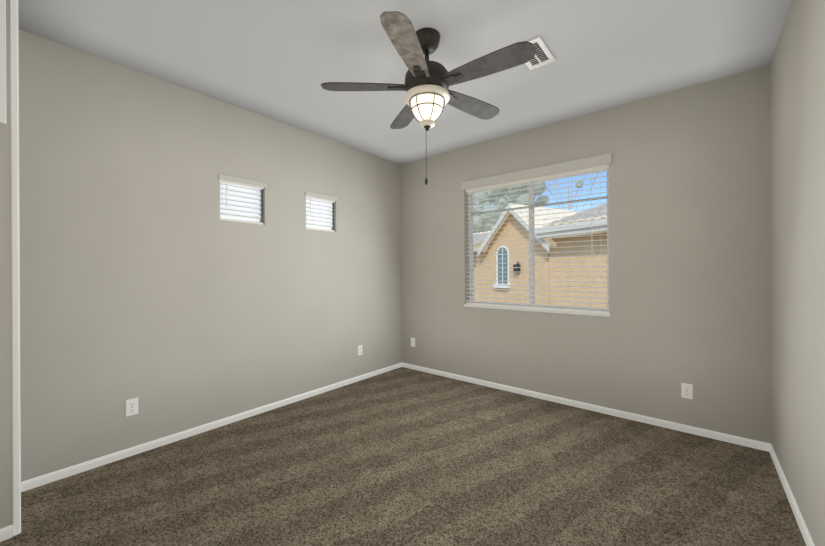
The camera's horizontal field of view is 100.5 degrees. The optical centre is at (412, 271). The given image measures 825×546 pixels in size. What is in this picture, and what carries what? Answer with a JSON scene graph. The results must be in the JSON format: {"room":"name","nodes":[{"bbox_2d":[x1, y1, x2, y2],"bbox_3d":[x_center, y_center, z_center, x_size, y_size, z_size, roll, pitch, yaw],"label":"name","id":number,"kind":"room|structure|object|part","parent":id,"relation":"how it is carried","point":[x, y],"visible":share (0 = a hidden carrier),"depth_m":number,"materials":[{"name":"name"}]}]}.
{"room":"empty bedroom","nodes":[
{"label":"empty bedroom","id":0,"kind":"room"},
{"bbox_2d":[0,0,12,528],"bbox_3d":[-2.034,-0.058,1.514,0.436,2.440,0.337,0,0,40],"label":"wall","id":1,"kind":"structure","parent":0,"point":[6,492],"depth_m":1.49,"materials":[{"name":"paint"}]},
{"bbox_2d":[0,0,6,123],"bbox_3d":[-1.861,-0.959,1.372,0.020,0.640,0.305,0,0,40],"label":"trim","id":2,"kind":"structure","parent":1,"relation":"attached to","point":[3,119],"depth_m":1.48,"materials":[{"name":"white wood"}]},
{"bbox_2d":[0,525,12,541],"bbox_3d":[-1.855,1.136,1.372,0.011,0.050,0.337,0,0,40],"label":"baseboard return","id":3,"kind":"object","parent":1,"relation":"attached to","point":[6,533],"visible":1,"depth_m":1.48,"materials":[{"name":"white wood"}]},
{"bbox_2d":[10,0,20,535],"bbox_3d":[-1.917,-0.059,1.652,0.440,2.440,0.024,0,0,40],"label":"door frame","id":4,"kind":"structure","parent":1,"relation":"attached to","point":[15,247],"depth_m":1.51,"materials":[{"name":"white wood"}]},
{"bbox_2d":[18,29,401,481],"bbox_3d":[-1.279,-0.062,2.884,0.150,2.440,3.409,0,0,40],"label":"wall","id":5,"kind":"structure","parent":0,"point":[161,292],"depth_m":2.33,"materials":[{"name":"paint"}]},
{"bbox_2d":[126,398,137,416],"bbox_3d":[-1.767,0.857,2.164,0.009,0.104,0.063,0,0,40],"label":"electrical outlet","id":6,"kind":"object","parent":5,"relation":"attached to","point":[131,407],"visible":1,"depth_m":2.16,"materials":[{"name":"white plastic"}]},
{"bbox_2d":[21,363,401,491],"bbox_3d":[-1.096,1.132,2.972,0.011,0.050,3.048,0,0,40],"label":"baseboard","id":7,"kind":"structure","parent":5,"relation":"attached to","point":[32,483],"depth_m":2.34,"materials":[{"name":"white wood"}]},
{"bbox_2d":[220,182,260,221],"bbox_3d":[-1.391,-0.546,2.748,0.091,0.278,0.323,0,0,40],"label":"window","id":8,"kind":"structure","parent":5,"relation":"in","point":[241,202],"depth_m":2.72,"materials":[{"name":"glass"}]},
{"bbox_2d":[220,179,263,223],"bbox_3d":[-1.361,-0.551,2.732,0.054,0.326,0.341,0,0,40],"label":"frame","id":9,"kind":"object","parent":8,"relation":"attached to","point":[242,184],"visible":0.42,"depth_m":2.71,"materials":[{"name":"white plastic"}]},
{"bbox_2d":[218,174,266,187],"bbox_3d":[-1.344,-0.708,2.716,0.054,0.036,0.369,0,0,40],"label":"blind valance","id":10,"kind":"object","parent":9,"relation":"attached to","point":[240,180],"visible":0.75,"depth_m":2.68,"materials":[{"name":"grey"}]},
{"bbox_2d":[255,188,257,221],"bbox_3d":[-1.264,-0.541,2.800,0.011,0.278,0.011,0,0,-23],"label":"blind cord","id":11,"kind":"object","parent":9,"relation":"hanging from","point":[257,200],"depth_m":2.80,"materials":[{"name":"white plastic"}]},
{"bbox_2d":[260,190,262,222],"bbox_3d":[-1.264,-0.530,2.866,0.040,0.292,0.015,0,0,40],"label":"channel","id":12,"kind":"object","parent":8,"relation":"attached to","point":[261,205],"visible":0.43,"depth_m":2.85,"materials":[{"name":"grey metal"}]},
{"bbox_2d":[306,197,332,229],"bbox_3d":[-0.925,-0.549,3.310,0.091,0.278,0.314,0,0,40],"label":"window","id":13,"kind":"structure","parent":5,"relation":"in","point":[319,218],"depth_m":3.29,"materials":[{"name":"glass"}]},
{"bbox_2d":[306,196,334,231],"bbox_3d":[-0.895,-0.553,3.294,0.054,0.326,0.332,0,0,40],"label":"frame","id":14,"kind":"object","parent":13,"relation":"attached to","point":[323,200],"visible":0.31,"depth_m":3.27,"materials":[{"name":"white plastic"}]},
{"bbox_2d":[309,198,330,227],"bbox_3d":[-0.894,-0.543,3.288,0.063,0.278,0.239,0,0,40],"label":"blind cords","id":15,"kind":"object","parent":14,"relation":"hanging from","point":[328,208],"visible":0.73,"depth_m":3.35,"materials":[{"name":"white fabric"}]},
{"bbox_2d":[305,191,337,200],"bbox_3d":[-0.878,-0.710,3.279,0.054,0.036,0.360,0,0,40],"label":"blind valance","id":16,"kind":"object","parent":14,"relation":"attached to","point":[321,196],"visible":0.83,"depth_m":3.25,"materials":[{"name":"grey plastic"}]},
{"bbox_2d":[331,203,333,229],"bbox_3d":[-0.800,-0.533,3.425,0.040,0.292,0.015,0,0,40],"label":"channel","id":17,"kind":"object","parent":13,"relation":"attached to","point":[333,216],"visible":0.29,"depth_m":3.41,"materials":[{"name":"grey metal"}]},
{"bbox_2d":[358,345,361,355],"bbox_3d":[-0.552,0.836,3.631,0.009,0.104,0.063,0,0,40],"label":"electrical outlet","id":18,"kind":"object","parent":5,"relation":"attached to","point":[359,349],"visible":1,"depth_m":3.63,"materials":[{"name":"white plastic"}]},
{"bbox_2d":[0,367,805,545],"bbox_3d":[-0.019,1.211,1.845,3.406,0.120,3.709,0,0,40],"label":"floor","id":19,"kind":"structure","parent":0,"point":[402,456],"depth_m":1.86,"materials":[{"name":"brown carpet"}]},
{"bbox_2d":[18,0,791,163],"bbox_3d":[-0.032,-1.349,1.845,3.406,0.120,3.709,0,0,40],"label":"ceiling","id":20,"kind":"structure","parent":0,"point":[282,61],"depth_m":2.00,"materials":[{"name":"grey paint"}]},
{"bbox_2d":[321,11,535,184],"bbox_3d":[0.115,-0.879,1.879,1.085,0.822,1.110,0,0,40],"label":"fan","id":21,"kind":"object","parent":20,"relation":"hanging from","point":[429,95],"visible":1,"depth_m":1.80,"materials":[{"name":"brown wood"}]},
{"bbox_3d":[0.074,-0.639,1.862,0.018,0.344,0.017,0,0,40],"label":"pull chain","id":22,"kind":"part","parent":21,"relation":"part of","materials":[{"name":"brown metal"}]},
{"bbox_3d":[0.080,-1.134,1.890,0.248,0.310,0.248,0,0,40],"label":"motor","id":23,"kind":"part","parent":21,"relation":"part of","materials":[{"name":"brown metal"}]},
{"bbox_3d":[0.081,-0.876,1.890,0.176,0.118,0.176,0,0,40],"label":"globe","id":24,"kind":"part","parent":21,"relation":"part of","materials":[{"name":"white glass"}]},
{"bbox_2d":[525,36,555,69],"bbox_3d":[0.726,-1.287,2.039,0.157,0.012,0.275,0,0,40],"label":"ceiling vent","id":25,"kind":"object","parent":20,"relation":"in","point":[543,56],"visible":0.62,"depth_m":2.05,"materials":[{"name":"white metal"}]},
{"bbox_2d":[401,65,770,443],"bbox_3d":[1.110,-0.075,3.215,3.406,2.440,0.150,0,0,40],"label":"wall","id":26,"kind":"structure","parent":0,"point":[689,236],"depth_m":2.58,"materials":[{"name":"paint"}]},
{"bbox_2d":[411,338,414,346],"bbox_3d":[0.003,0.835,4.033,0.063,0.104,0.009,0,0,40],"label":"electrical outlet","id":27,"kind":"object","parent":26,"relation":"attached to","point":[412,342],"visible":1,"depth_m":4.02,"materials":[{"name":"white plastic"}]},
{"bbox_2d":[464,304,609,316],"bbox_3d":[1.083,0.356,3.191,1.344,0.024,0.096,0,0,40],"label":"window sill","id":28,"kind":"structure","parent":26,"relation":"attached to","point":[546,311],"depth_m":3.08,"materials":[{"name":"white wood"}]},
{"bbox_2d":[465,170,609,309],"bbox_3d":[1.098,-0.263,3.213,1.320,1.179,0.103,0,0,40],"label":"window blind","id":29,"kind":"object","parent":26,"relation":"in","point":[574,291],"depth_m":3.12,"materials":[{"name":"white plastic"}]},
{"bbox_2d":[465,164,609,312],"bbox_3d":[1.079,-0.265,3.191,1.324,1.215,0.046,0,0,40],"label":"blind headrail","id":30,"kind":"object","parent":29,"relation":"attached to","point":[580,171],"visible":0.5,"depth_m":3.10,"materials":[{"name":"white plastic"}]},
{"bbox_2d":[476,225,477,263],"bbox_3d":[0.656,-0.248,3.514,0.002,1.158,0.002,0,0,40],"label":"blind cord","id":31,"kind":"object","parent":30,"relation":"hanging from","point":[477,241],"depth_m":3.51,"materials":[{"name":"white fabric"}]},
{"bbox_2d":[478,216,478,250],"bbox_3d":[0.669,-0.249,3.530,0.002,1.158,0.002,0,0,40],"label":"blind cord","id":32,"kind":"object","parent":30,"relation":"hanging from","point":[478,216],"depth_m":3.55,"materials":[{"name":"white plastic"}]},
{"bbox_2d":[527,181,529,264],"bbox_3d":[1.066,-0.251,3.174,0.002,1.158,0.002,0,0,40],"label":"blind cord","id":33,"kind":"object","parent":30,"relation":"hanging from","point":[527,181],"depth_m":3.17,"materials":[{"name":"white fabric"}]},
{"bbox_2d":[529,226,529,260],"bbox_3d":[1.079,-0.251,3.190,0.002,1.158,0.002,0,0,40],"label":"blind cord","id":34,"kind":"object","parent":30,"relation":"hanging from","point":[529,226],"depth_m":3.21,"materials":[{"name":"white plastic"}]},
{"bbox_2d":[461,153,611,189],"bbox_3d":[1.045,-0.890,3.154,1.372,0.082,0.018,0,0,40],"label":"blind valance","id":35,"kind":"object","parent":30,"relation":"attached to","point":[593,161],"visible":0.96,"depth_m":3.06,"materials":[{"name":"grey"}]},
{"bbox_2d":[591,171,592,310],"bbox_3d":[1.476,-0.253,2.835,0.002,1.158,0.002,0,0,40],"label":"blind cord","id":36,"kind":"object","parent":30,"relation":"hanging from","point":[591,171],"depth_m":2.85,"materials":[{"name":"white fabric"}]},
{"bbox_2d":[468,169,609,310],"bbox_3d":[1.129,-0.264,3.251,1.332,1.223,0.060,0,0,40],"label":"window frame","id":37,"kind":"structure","parent":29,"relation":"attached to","point":[532,259],"depth_m":3.24,"materials":[{"name":"white"}]},
{"bbox_2d":[402,362,769,451],"bbox_3d":[1.065,1.120,3.153,3.106,0.050,0.011,0,0,40],"label":"baseboard","id":38,"kind":"structure","parent":26,"relation":"attached to","point":[750,443],"depth_m":2.71,"materials":[{"name":"white wood"}]},
{"bbox_2d":[681,383,692,398],"bbox_3d":[1.941,0.848,2.427,0.063,0.104,0.009,0,0,40],"label":"electrical outlet","id":39,"kind":"object","parent":26,"relation":"attached to","point":[686,390],"visible":1,"depth_m":2.42,"materials":[{"name":"white plastic"}]},
{"bbox_2d":[769,0,824,545],"bbox_3d":[1.228,-0.075,0.806,0.150,2.440,3.409,0,0,40],"label":"wall","id":40,"kind":"structure","parent":0,"point":[797,163],"depth_m":1.54,"materials":[{"name":"paint"}]},
{"bbox_2d":[769,444,814,545],"bbox_3d":[1.172,1.120,0.857,0.011,0.050,3.409,0,0,40],"label":"baseboard","id":41,"kind":"structure","parent":40,"relation":"attached to","point":[807,538],"depth_m":1.65,"materials":[{"name":"white wood"}]},
{"label":"outside","id":42,"kind":"structure","parent":0,"visible":0},
{"bbox_2d":[473,171,606,307],"bbox_3d":[13.630,-2.676,20.773,120.000,14.309,110.000,0,0,40],"label":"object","id":43,"kind":"structure","parent":42,"point":[565,259],"depth_m":10.65,"materials":[{"name":"beige"}]}
]}

